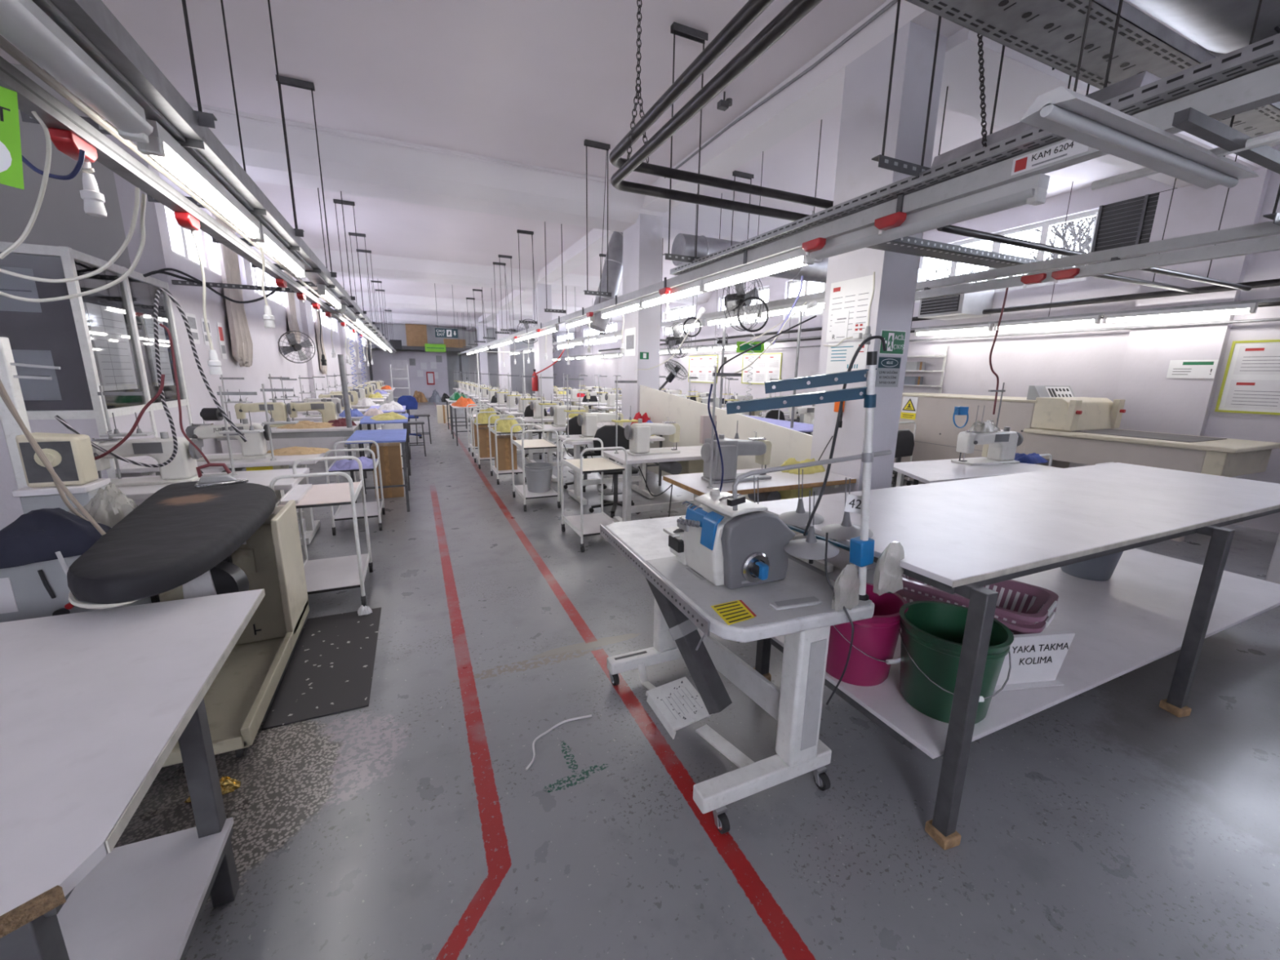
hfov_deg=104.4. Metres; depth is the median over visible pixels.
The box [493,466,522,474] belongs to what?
shelf
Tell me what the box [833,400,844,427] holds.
power outlet
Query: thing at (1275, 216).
hanger
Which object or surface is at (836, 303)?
print
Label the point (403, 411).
work table
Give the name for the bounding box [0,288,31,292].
print
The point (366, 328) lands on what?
tube light
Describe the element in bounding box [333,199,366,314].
hanger
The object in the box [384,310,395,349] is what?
hanger
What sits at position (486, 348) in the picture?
tube light
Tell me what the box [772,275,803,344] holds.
power cable
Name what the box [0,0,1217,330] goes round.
ceiling
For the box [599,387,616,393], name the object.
sewing machine
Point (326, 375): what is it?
stand
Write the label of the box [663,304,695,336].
window
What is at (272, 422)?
tray
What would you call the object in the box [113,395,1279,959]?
floor
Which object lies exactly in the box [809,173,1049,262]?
tube light
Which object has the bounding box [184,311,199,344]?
poster
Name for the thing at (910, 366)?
cardboard box
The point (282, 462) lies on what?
table
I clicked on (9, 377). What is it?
post
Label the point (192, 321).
picture
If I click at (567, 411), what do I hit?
tray
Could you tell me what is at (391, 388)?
table
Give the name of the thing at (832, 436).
power cable
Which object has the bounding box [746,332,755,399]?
air hose
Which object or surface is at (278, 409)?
sewing machine
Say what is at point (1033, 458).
fabric pile
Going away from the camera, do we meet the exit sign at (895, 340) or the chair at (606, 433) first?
the exit sign at (895, 340)
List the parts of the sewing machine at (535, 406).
panel, arm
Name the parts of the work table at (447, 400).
leg, leg, leg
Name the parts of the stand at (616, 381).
post, guide arm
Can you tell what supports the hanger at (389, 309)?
hanging from the ceiling
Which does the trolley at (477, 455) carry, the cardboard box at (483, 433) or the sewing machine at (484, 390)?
the cardboard box at (483, 433)
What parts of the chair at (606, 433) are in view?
backrest, seat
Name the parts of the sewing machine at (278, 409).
arm, control panel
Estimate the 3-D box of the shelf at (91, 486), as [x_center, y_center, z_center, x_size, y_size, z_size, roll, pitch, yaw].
[-2.802,0.034,2.414,0.250,0.030,0.220,-5,13,-24]
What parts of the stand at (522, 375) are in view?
post, guide arm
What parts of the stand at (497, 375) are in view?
post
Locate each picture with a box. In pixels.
[186,315,196,328]
[202,321,210,333]
[217,326,223,341]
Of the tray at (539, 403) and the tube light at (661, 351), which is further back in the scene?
the tube light at (661, 351)
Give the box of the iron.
[195,462,248,487]
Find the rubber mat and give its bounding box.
[261,607,381,729]
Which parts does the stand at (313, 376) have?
guide arm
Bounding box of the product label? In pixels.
[1010,139,1088,175]
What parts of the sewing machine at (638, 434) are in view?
panel, arm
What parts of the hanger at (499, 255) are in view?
rod, rod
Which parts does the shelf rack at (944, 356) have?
shelf, shelf, shelf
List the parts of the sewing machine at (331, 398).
arm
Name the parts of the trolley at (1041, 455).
frame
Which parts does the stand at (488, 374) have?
post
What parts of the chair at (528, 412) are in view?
backrest, seat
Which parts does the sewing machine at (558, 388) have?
arm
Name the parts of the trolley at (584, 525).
rail, rail, frame, frame, rail, rail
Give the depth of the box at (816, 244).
2.77 m
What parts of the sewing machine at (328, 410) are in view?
control panel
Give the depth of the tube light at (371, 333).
10.02 m
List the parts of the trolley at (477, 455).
frame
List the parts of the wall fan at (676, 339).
motor, blade, blade, blade, blade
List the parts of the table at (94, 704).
leg, frame rail, leg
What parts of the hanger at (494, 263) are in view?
rod, rod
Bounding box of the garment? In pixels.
[327,417,356,426]
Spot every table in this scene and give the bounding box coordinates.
[0,588,265,959]
[110,467,309,503]
[115,453,324,545]
[288,413,366,466]
[297,408,369,448]
[318,404,380,437]
[345,428,410,511]
[351,392,390,408]
[351,399,384,429]
[357,396,386,426]
[359,413,410,478]
[364,405,405,456]
[378,388,394,404]
[383,387,395,402]
[384,390,392,403]
[445,399,471,434]
[449,403,479,445]
[455,389,484,408]
[458,391,489,411]
[462,392,484,414]
[467,394,502,419]
[472,396,511,417]
[478,400,521,423]
[485,403,535,435]
[493,406,549,439]
[504,410,569,453]
[516,417,583,462]
[532,393,566,404]
[533,424,623,482]
[553,396,583,405]
[558,434,664,505]
[559,399,598,416]
[575,401,622,413]
[593,405,621,413]
[603,445,703,522]
[636,435,662,487]
[662,466,856,572]
[721,407,773,415]
[742,414,813,432]
[755,462,1279,836]
[760,412,799,422]
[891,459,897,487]
[893,457,1062,487]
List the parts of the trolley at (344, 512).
rail, rail, frame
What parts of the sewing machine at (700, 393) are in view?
arm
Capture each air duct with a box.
[586,231,622,332]
[671,193,924,283]
[1127,0,1279,57]
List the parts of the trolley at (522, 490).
rail, rail, frame, frame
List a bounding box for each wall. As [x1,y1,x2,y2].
[0,62,130,283]
[102,117,370,473]
[367,323,553,396]
[371,350,448,397]
[552,144,1279,533]
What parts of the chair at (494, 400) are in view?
backrest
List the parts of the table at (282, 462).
motor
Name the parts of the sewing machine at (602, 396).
arm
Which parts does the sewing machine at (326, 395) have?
arm, control panel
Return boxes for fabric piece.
[266,446,329,455]
[275,420,335,428]
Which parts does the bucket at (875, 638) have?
handle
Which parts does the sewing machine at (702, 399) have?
arm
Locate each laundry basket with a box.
[895,588,1056,635]
[902,574,1058,625]
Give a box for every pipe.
[598,278,1279,351]
[600,317,1279,359]
[608,0,833,208]
[610,0,822,221]
[774,301,1279,342]
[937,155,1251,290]
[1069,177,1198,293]
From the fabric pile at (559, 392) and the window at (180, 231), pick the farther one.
the fabric pile at (559, 392)
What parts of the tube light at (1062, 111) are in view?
chain, chain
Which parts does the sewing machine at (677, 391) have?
arm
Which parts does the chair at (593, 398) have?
backrest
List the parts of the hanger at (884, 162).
rod, rod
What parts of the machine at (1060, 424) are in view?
lid, knob, knob, panel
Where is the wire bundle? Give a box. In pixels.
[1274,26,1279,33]
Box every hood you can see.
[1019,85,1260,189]
[1031,396,1112,431]
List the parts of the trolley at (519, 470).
frame, frame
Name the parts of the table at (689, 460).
motor, treadle rod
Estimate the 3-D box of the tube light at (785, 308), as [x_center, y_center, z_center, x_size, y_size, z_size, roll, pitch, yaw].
[1.694,-1.875,5.403,0.060,0.094,1.180,-5,13,-24]
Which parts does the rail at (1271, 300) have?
rod, rod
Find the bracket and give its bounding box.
[716,91,732,111]
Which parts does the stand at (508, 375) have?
post, guide arm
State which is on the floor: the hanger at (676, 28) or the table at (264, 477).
the table at (264, 477)
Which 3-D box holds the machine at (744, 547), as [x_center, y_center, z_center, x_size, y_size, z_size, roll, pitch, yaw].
[0.352,0.199,1.918,0.368,0.316,0.470,-5,13,-24]
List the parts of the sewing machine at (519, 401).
panel, arm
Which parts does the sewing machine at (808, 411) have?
arm, control panel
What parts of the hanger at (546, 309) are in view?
rod, rod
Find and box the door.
[446,355,469,396]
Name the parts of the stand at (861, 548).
arm, cone plate, cone plate, cross rail, spool rail, arm, cone plate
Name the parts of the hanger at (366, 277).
rod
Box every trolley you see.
[269,455,373,606]
[324,440,385,535]
[466,404,493,456]
[471,408,502,469]
[488,413,526,484]
[510,423,560,511]
[560,437,627,552]
[892,421,916,485]
[1039,453,1114,466]
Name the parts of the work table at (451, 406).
leg, leg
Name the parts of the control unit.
panel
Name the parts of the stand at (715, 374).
post, guide arm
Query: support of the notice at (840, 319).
attached to the column at (867, 77)
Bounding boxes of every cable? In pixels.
[0,111,51,258]
[0,186,139,282]
[0,193,146,302]
[22,149,84,180]
[142,270,209,286]
[151,267,280,303]
[707,383,724,492]
[717,315,816,373]
[721,302,807,377]
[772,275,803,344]
[803,335,886,536]
[818,435,833,460]
[824,532,853,705]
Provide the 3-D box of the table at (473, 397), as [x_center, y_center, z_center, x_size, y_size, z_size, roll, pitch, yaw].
[-4.224,-2.034,14.449,1.150,0.735,0.600,-5,13,-24]
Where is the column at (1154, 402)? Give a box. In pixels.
[1115,167,1271,435]
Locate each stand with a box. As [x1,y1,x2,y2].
[97,385,155,479]
[200,386,264,475]
[219,374,248,423]
[260,383,298,460]
[267,373,293,399]
[280,376,299,403]
[297,375,315,401]
[312,374,326,398]
[325,373,337,394]
[333,373,341,388]
[346,373,355,386]
[468,371,475,395]
[474,371,483,397]
[480,372,490,399]
[488,373,497,403]
[496,372,508,407]
[506,373,520,412]
[520,373,536,417]
[538,373,556,426]
[562,373,571,399]
[564,374,585,437]
[578,373,588,402]
[597,373,608,406]
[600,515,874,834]
[611,376,638,453]
[612,373,621,389]
[686,375,698,399]
[688,376,697,399]
[706,366,742,488]
[723,377,733,408]
[724,376,738,402]
[725,351,891,600]
[768,377,778,410]
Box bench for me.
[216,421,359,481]
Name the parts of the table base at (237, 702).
access door, panel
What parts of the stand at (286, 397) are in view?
post, guide arm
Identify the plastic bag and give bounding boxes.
[68,482,137,527]
[831,563,860,611]
[872,541,904,595]
[968,419,1000,432]
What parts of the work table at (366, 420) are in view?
leg, leg, leg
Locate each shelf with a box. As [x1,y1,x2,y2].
[11,478,111,497]
[56,817,233,959]
[277,481,359,508]
[303,553,368,594]
[328,458,377,471]
[333,501,381,520]
[475,453,494,460]
[477,422,497,425]
[491,427,522,434]
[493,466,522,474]
[514,439,556,449]
[515,484,557,499]
[564,457,624,473]
[565,512,614,536]
[770,548,1279,759]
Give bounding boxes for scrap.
[184,776,240,803]
[525,714,591,770]
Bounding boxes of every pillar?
[476,324,488,399]
[496,310,511,411]
[532,283,553,424]
[621,213,662,474]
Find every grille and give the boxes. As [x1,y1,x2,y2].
[920,293,959,315]
[1089,187,1177,276]
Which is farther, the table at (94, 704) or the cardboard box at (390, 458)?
the cardboard box at (390, 458)
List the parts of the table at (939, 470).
leg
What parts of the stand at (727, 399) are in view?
post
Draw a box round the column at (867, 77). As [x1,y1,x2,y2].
[810,21,946,571]
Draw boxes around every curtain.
[211,208,253,366]
[280,262,300,343]
[310,280,327,374]
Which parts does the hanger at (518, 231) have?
rod, rod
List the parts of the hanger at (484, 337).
rod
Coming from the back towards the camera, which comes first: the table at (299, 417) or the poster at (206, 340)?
the table at (299, 417)
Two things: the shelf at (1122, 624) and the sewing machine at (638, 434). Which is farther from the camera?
the sewing machine at (638, 434)
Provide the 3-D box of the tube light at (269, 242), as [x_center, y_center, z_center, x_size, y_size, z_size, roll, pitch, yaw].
[-2.320,-1.458,3.213,0.060,0.094,1.200,-5,13,-24]
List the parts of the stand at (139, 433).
post, guide arm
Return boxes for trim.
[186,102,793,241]
[189,104,612,185]
[296,277,321,422]
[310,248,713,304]
[337,308,351,386]
[346,290,622,322]
[356,327,365,383]
[365,311,581,332]
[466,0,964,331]
[663,0,897,178]
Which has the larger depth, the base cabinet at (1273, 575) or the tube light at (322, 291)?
the tube light at (322, 291)
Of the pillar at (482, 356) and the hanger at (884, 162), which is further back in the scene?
the pillar at (482, 356)
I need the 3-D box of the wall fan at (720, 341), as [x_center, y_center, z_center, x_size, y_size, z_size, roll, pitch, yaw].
[2.179,-3.661,13.133,0.280,0.450,0.450,2,12,6]
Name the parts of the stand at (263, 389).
post, guide arm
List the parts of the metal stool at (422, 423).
seat, leg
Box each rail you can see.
[20,0,396,352]
[457,33,1279,355]
[510,221,1279,351]
[552,299,702,358]
[665,181,1279,346]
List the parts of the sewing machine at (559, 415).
panel, arm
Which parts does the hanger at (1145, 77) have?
rod, rod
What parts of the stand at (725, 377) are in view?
post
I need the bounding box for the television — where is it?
[389,339,402,349]
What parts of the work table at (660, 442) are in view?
leg, leg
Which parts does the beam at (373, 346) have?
post, post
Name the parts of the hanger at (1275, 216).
rod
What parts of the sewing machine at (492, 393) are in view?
panel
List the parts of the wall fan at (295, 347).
blade, blade, blade, blade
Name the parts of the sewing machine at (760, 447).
panel, arm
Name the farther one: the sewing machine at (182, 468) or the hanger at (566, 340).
the hanger at (566, 340)
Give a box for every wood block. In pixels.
[753,667,771,681]
[924,818,961,849]
[1159,698,1191,717]
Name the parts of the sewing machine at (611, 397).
panel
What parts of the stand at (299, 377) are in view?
post, guide arm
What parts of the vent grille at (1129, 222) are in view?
frame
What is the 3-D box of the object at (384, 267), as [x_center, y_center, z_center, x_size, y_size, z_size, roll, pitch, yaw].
[-2.757,-5.056,12.710,10.050,0.350,1.400,-5,13,-24]
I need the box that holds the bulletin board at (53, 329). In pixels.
[0,281,93,410]
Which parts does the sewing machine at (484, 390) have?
panel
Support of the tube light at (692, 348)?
attached to the rail at (696, 300)
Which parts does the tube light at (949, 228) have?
rod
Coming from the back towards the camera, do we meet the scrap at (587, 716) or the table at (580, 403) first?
the table at (580, 403)
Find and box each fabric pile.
[335,456,373,469]
[338,408,364,417]
[355,397,376,405]
[363,408,383,416]
[368,391,383,398]
[370,411,407,420]
[373,389,387,393]
[377,400,403,410]
[381,385,391,389]
[413,391,427,402]
[428,389,441,402]
[440,393,449,402]
[448,391,467,400]
[450,395,476,407]
[474,407,500,423]
[493,415,522,432]
[557,391,566,394]
[566,413,582,417]
[577,393,585,397]
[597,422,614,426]
[630,411,650,426]
[780,457,825,474]
[1013,453,1048,463]
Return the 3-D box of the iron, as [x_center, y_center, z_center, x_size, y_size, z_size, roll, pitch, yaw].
[-2.345,-0.037,2.777,0.228,0.124,0.100,-7,15,-34]
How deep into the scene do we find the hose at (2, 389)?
1.83 m
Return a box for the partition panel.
[639,385,812,533]
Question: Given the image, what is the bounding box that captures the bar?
[988,382,1005,427]
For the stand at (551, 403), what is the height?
0.720 m
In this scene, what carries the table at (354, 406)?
on the floor
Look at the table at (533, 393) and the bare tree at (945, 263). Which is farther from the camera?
the table at (533, 393)
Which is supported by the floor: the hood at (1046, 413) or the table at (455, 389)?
the table at (455, 389)
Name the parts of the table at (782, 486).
motor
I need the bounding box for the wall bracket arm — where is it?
[171,280,317,293]
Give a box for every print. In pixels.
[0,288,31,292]
[28,375,50,377]
[626,334,634,349]
[829,297,842,331]
[835,317,846,337]
[844,294,855,329]
[855,292,868,328]
[1031,153,1066,166]
[1171,371,1191,374]
[1233,390,1279,406]
[1241,355,1279,367]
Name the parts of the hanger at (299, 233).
rod, rod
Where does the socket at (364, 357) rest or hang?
hanging from the power busbar
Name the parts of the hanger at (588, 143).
rod, rod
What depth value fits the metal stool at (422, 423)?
8.72 m
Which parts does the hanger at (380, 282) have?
rod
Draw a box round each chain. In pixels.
[626,83,639,160]
[635,0,642,86]
[635,84,648,163]
[977,33,986,146]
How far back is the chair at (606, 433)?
5.50 m
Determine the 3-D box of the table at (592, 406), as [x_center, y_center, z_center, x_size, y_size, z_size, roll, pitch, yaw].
[-1.621,-1.894,13.992,1.150,0.735,0.600,-5,13,-24]
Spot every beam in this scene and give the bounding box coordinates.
[364,344,497,394]
[938,27,1264,188]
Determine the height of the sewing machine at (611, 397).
0.348 m
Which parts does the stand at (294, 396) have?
post, guide arm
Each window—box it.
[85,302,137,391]
[172,210,221,275]
[250,262,286,307]
[312,308,335,332]
[345,326,355,341]
[558,332,573,350]
[585,321,616,346]
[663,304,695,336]
[720,286,768,328]
[786,280,826,319]
[915,208,1098,302]
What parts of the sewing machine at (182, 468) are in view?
control panel, panel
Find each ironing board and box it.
[0,507,111,568]
[66,480,276,608]
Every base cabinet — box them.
[0,527,151,622]
[1265,531,1279,584]
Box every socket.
[79,166,106,217]
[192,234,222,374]
[258,242,275,328]
[318,309,326,365]
[329,316,336,358]
[344,326,350,363]
[346,324,352,364]
[351,328,355,356]
[355,331,361,368]
[362,337,366,360]
[365,338,369,366]
[369,341,373,364]
[527,339,529,363]
[544,333,547,359]
[566,328,569,364]
[586,322,591,352]
[620,313,624,354]
[664,301,670,319]
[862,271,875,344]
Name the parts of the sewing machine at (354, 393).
arm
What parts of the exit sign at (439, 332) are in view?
doorway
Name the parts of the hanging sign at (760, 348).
plate, panel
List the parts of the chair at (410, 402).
backrest, seat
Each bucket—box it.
[524,462,553,493]
[826,580,908,686]
[898,600,1013,724]
[1060,551,1123,581]
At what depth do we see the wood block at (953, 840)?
1.62 m
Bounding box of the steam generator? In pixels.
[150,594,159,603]
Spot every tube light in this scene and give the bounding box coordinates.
[0,0,153,142]
[136,119,262,239]
[250,222,306,278]
[316,284,342,309]
[338,304,356,321]
[352,315,364,328]
[360,322,369,333]
[366,328,374,337]
[373,333,377,340]
[482,346,488,351]
[489,343,496,348]
[496,341,503,346]
[502,338,514,345]
[515,333,526,342]
[523,349,531,352]
[525,330,538,338]
[538,324,559,335]
[556,342,568,347]
[564,314,594,328]
[564,356,575,359]
[568,339,584,346]
[576,355,587,359]
[591,354,604,358]
[595,333,616,342]
[600,297,644,319]
[604,353,620,357]
[615,333,621,338]
[640,279,706,307]
[659,349,670,353]
[664,319,705,331]
[670,346,698,353]
[698,346,712,350]
[702,248,813,291]
[706,309,759,325]
[712,343,736,349]
[759,297,824,317]
[764,341,772,346]
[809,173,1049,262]
[914,324,993,335]
[993,315,1101,330]
[1019,0,1279,189]
[1102,302,1258,323]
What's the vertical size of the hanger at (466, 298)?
1.549 m
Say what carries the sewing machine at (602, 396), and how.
on the table at (580, 403)
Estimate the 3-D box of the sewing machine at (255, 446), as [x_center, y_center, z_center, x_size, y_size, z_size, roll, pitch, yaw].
[-3.397,-0.352,4.123,0.543,0.348,0.205,-5,13,-24]
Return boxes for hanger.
[182,0,217,128]
[220,0,304,236]
[275,75,337,277]
[317,187,355,300]
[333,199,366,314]
[348,231,374,324]
[355,248,379,329]
[366,277,384,335]
[370,280,387,339]
[374,288,390,342]
[380,307,392,345]
[382,309,394,347]
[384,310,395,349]
[457,314,466,349]
[462,315,475,347]
[466,297,477,345]
[472,288,488,342]
[481,287,495,338]
[493,262,511,333]
[497,254,515,331]
[516,229,537,324]
[543,221,565,313]
[564,285,575,341]
[583,139,611,302]
[598,253,611,334]
[660,242,662,322]
[662,22,708,262]
[728,170,754,311]
[813,86,948,213]
[871,0,941,177]
[930,0,1161,168]
[1262,184,1279,225]
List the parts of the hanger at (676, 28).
rod, rod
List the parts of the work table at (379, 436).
leg, leg, leg, leg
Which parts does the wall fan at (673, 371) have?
mount arm, blade, motor, blade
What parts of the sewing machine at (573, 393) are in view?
panel, arm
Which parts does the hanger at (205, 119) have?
rod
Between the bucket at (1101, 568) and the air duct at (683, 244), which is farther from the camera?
the air duct at (683, 244)
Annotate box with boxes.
[47,127,97,168]
[173,211,199,235]
[275,278,287,290]
[296,293,306,302]
[311,302,319,311]
[324,311,331,318]
[340,322,346,327]
[370,442,404,498]
[404,324,427,346]
[436,404,450,423]
[443,338,466,347]
[471,421,487,446]
[478,426,494,457]
[493,435,517,471]
[586,311,593,318]
[658,287,671,297]
[801,237,826,256]
[823,333,862,346]
[874,211,906,235]
[903,376,923,385]
[905,361,924,370]
[1020,273,1046,287]
[1051,267,1079,283]
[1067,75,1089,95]
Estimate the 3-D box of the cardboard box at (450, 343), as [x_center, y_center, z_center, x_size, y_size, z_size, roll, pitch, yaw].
[-9.966,-7.340,26.685,1.100,0.450,0.200,-5,13,-24]
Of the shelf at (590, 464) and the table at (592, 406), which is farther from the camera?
the table at (592, 406)
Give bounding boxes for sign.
[0,86,24,190]
[424,343,445,352]
[434,283,457,337]
[640,351,648,359]
[736,278,764,352]
[875,356,901,386]
[878,329,906,355]
[900,395,918,419]
[994,631,1075,691]
[1166,360,1218,378]
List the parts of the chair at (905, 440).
seat, backrest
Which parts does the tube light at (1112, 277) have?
rod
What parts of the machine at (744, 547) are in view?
cloth plate, presser arm, guide panel, blue panel, handle, knob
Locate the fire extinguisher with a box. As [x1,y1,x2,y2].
[531,368,537,391]
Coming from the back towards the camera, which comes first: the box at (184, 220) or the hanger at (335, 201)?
the hanger at (335, 201)
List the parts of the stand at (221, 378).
post, guide arm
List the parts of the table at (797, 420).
motor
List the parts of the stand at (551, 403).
post, guide arm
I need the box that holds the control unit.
[11,432,111,514]
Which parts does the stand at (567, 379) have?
post, guide arm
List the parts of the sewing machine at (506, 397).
panel, arm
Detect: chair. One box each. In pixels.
[396,395,422,438]
[490,395,506,414]
[524,404,555,459]
[563,416,606,492]
[582,395,601,412]
[588,425,640,518]
[687,395,696,400]
[764,409,785,420]
[892,429,918,484]
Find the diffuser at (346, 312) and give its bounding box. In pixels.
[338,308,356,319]
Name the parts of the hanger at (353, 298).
rod, rod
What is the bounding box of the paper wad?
[357,604,372,615]
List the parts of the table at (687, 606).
treadle arm, lift rod, treadle arm, plate, upright panel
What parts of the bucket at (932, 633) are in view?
handle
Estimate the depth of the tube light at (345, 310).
6.35 m
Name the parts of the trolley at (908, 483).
frame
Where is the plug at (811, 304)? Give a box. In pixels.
[739,300,817,346]
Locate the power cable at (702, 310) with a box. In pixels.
[637,306,706,369]
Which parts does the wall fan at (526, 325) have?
blade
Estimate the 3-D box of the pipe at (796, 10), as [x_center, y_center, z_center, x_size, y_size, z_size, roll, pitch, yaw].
[1.875,-1.627,1.663,2.382,0.064,5.032,-5,13,-24]
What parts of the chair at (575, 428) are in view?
backrest, seat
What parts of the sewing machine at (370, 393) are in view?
arm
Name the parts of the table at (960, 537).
leg, shelf rail, leg, frame rail, leg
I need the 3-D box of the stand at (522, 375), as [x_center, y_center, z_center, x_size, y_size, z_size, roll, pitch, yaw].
[-1.828,-1.377,8.117,0.230,0.720,0.120,-5,13,-24]
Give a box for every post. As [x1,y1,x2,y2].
[0,337,60,488]
[337,354,352,427]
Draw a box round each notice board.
[688,355,718,382]
[741,352,782,384]
[1214,339,1279,414]
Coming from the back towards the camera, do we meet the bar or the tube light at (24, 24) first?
the bar
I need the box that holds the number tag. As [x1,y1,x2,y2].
[844,493,862,514]
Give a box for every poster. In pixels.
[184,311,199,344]
[200,318,213,345]
[216,321,226,359]
[426,371,435,384]
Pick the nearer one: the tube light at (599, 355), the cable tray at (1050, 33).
the cable tray at (1050, 33)
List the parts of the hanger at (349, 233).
rod, rod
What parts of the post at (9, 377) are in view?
post, hook arm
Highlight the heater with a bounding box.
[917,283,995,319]
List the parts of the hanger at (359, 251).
rod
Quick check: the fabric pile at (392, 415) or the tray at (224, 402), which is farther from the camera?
the fabric pile at (392, 415)
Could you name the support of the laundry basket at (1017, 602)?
in the laundry basket at (909, 596)
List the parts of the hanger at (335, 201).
rod, rod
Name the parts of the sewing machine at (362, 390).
arm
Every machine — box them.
[91,430,201,486]
[185,418,271,462]
[234,397,291,426]
[289,396,340,422]
[303,394,344,417]
[318,391,353,409]
[329,388,360,404]
[341,386,367,400]
[347,385,371,397]
[352,382,374,394]
[357,382,377,393]
[364,381,381,390]
[367,379,383,389]
[369,379,385,386]
[460,381,475,389]
[464,382,478,391]
[468,382,485,393]
[473,383,492,395]
[480,386,499,397]
[486,387,508,400]
[494,388,519,404]
[503,391,530,408]
[515,394,545,412]
[529,396,564,418]
[549,402,588,426]
[555,385,573,397]
[568,386,587,399]
[577,407,623,438]
[584,385,599,394]
[586,389,608,403]
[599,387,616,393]
[604,391,622,407]
[624,416,680,455]
[662,488,795,589]
[663,388,681,395]
[670,391,687,398]
[696,390,713,404]
[696,394,719,408]
[699,415,772,484]
[730,393,752,401]
[737,399,763,417]
[789,404,815,424]
[799,413,804,422]
[893,385,1279,542]
[951,405,1022,465]
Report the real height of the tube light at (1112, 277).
1.502 m
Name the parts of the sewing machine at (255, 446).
arm, control panel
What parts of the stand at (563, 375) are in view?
post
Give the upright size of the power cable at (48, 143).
0.393 m
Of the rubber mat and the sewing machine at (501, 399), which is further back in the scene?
the sewing machine at (501, 399)
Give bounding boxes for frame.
[0,241,192,530]
[476,351,526,428]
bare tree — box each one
[924,259,988,283]
[1011,216,1095,276]
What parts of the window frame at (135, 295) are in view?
panel, pane, pane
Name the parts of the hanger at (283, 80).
rod, rod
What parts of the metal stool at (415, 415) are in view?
leg, seat, leg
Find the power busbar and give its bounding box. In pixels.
[0,35,386,351]
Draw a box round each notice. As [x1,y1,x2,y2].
[0,266,41,312]
[11,349,62,400]
[624,327,635,356]
[826,275,873,342]
[826,341,867,373]
[830,310,849,342]
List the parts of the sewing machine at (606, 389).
arm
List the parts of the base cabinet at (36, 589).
data plate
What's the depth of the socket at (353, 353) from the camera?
8.64 m
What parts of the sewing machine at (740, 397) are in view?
panel, arm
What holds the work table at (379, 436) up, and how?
on the floor
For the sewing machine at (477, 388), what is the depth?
15.47 m
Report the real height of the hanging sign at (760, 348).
1.986 m
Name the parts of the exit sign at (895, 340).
doorway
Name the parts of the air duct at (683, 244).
rod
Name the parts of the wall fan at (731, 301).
blade, motor, blade, blade, blade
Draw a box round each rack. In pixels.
[389,364,410,400]
[903,344,948,393]
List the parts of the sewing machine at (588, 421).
panel, arm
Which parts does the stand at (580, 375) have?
post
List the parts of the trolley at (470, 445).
frame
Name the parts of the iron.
handle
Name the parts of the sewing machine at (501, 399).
panel, arm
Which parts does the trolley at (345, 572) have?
frame, rail, rail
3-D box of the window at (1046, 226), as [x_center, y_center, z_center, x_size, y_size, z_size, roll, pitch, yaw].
[5.328,-3.248,7.453,0.050,0.860,2.500,-5,13,-24]
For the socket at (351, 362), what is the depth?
8.04 m
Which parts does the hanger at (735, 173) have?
rod, rod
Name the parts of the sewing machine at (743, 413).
panel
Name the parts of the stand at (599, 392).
post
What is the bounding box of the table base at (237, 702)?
[158,499,309,767]
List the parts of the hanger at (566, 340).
rod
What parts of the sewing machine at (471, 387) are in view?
panel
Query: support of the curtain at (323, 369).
hanging from the wall at (157, 254)
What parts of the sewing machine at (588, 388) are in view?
arm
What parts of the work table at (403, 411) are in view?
leg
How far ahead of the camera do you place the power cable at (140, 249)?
1.63 m
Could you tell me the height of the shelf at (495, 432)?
0.018 m
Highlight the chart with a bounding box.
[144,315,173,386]
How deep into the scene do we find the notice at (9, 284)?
3.31 m
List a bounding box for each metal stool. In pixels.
[408,421,426,456]
[413,413,431,444]
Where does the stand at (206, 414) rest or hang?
on the table at (264, 477)
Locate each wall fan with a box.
[277,330,315,363]
[516,319,537,343]
[658,359,688,390]
[659,322,691,358]
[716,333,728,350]
[722,277,764,331]
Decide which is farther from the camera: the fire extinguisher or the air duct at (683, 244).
the fire extinguisher
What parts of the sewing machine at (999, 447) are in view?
panel, arm, control panel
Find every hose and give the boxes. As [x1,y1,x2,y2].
[0,378,106,535]
[0,391,88,520]
[53,287,247,467]
[55,551,68,575]
[93,373,164,460]
[159,323,209,463]
[346,324,357,389]
[357,332,366,388]
[533,348,564,374]
[682,193,701,337]
[711,330,719,391]
[737,151,768,332]
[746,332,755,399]
[989,287,1008,414]
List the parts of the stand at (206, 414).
post, guide arm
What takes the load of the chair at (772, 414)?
on the floor
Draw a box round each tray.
[99,431,155,437]
[161,637,284,767]
[218,429,264,434]
[220,400,248,403]
[262,420,298,424]
[269,398,293,399]
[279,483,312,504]
[280,395,299,397]
[520,398,536,399]
[538,403,556,404]
[564,409,585,412]
[611,419,638,422]
[670,33,1279,275]
[769,595,822,610]
[866,235,1069,273]
[905,0,1279,146]
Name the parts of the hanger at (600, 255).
rod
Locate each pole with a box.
[719,323,725,408]
[790,311,802,427]
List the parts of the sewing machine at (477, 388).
panel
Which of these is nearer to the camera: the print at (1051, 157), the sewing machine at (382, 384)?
the print at (1051, 157)

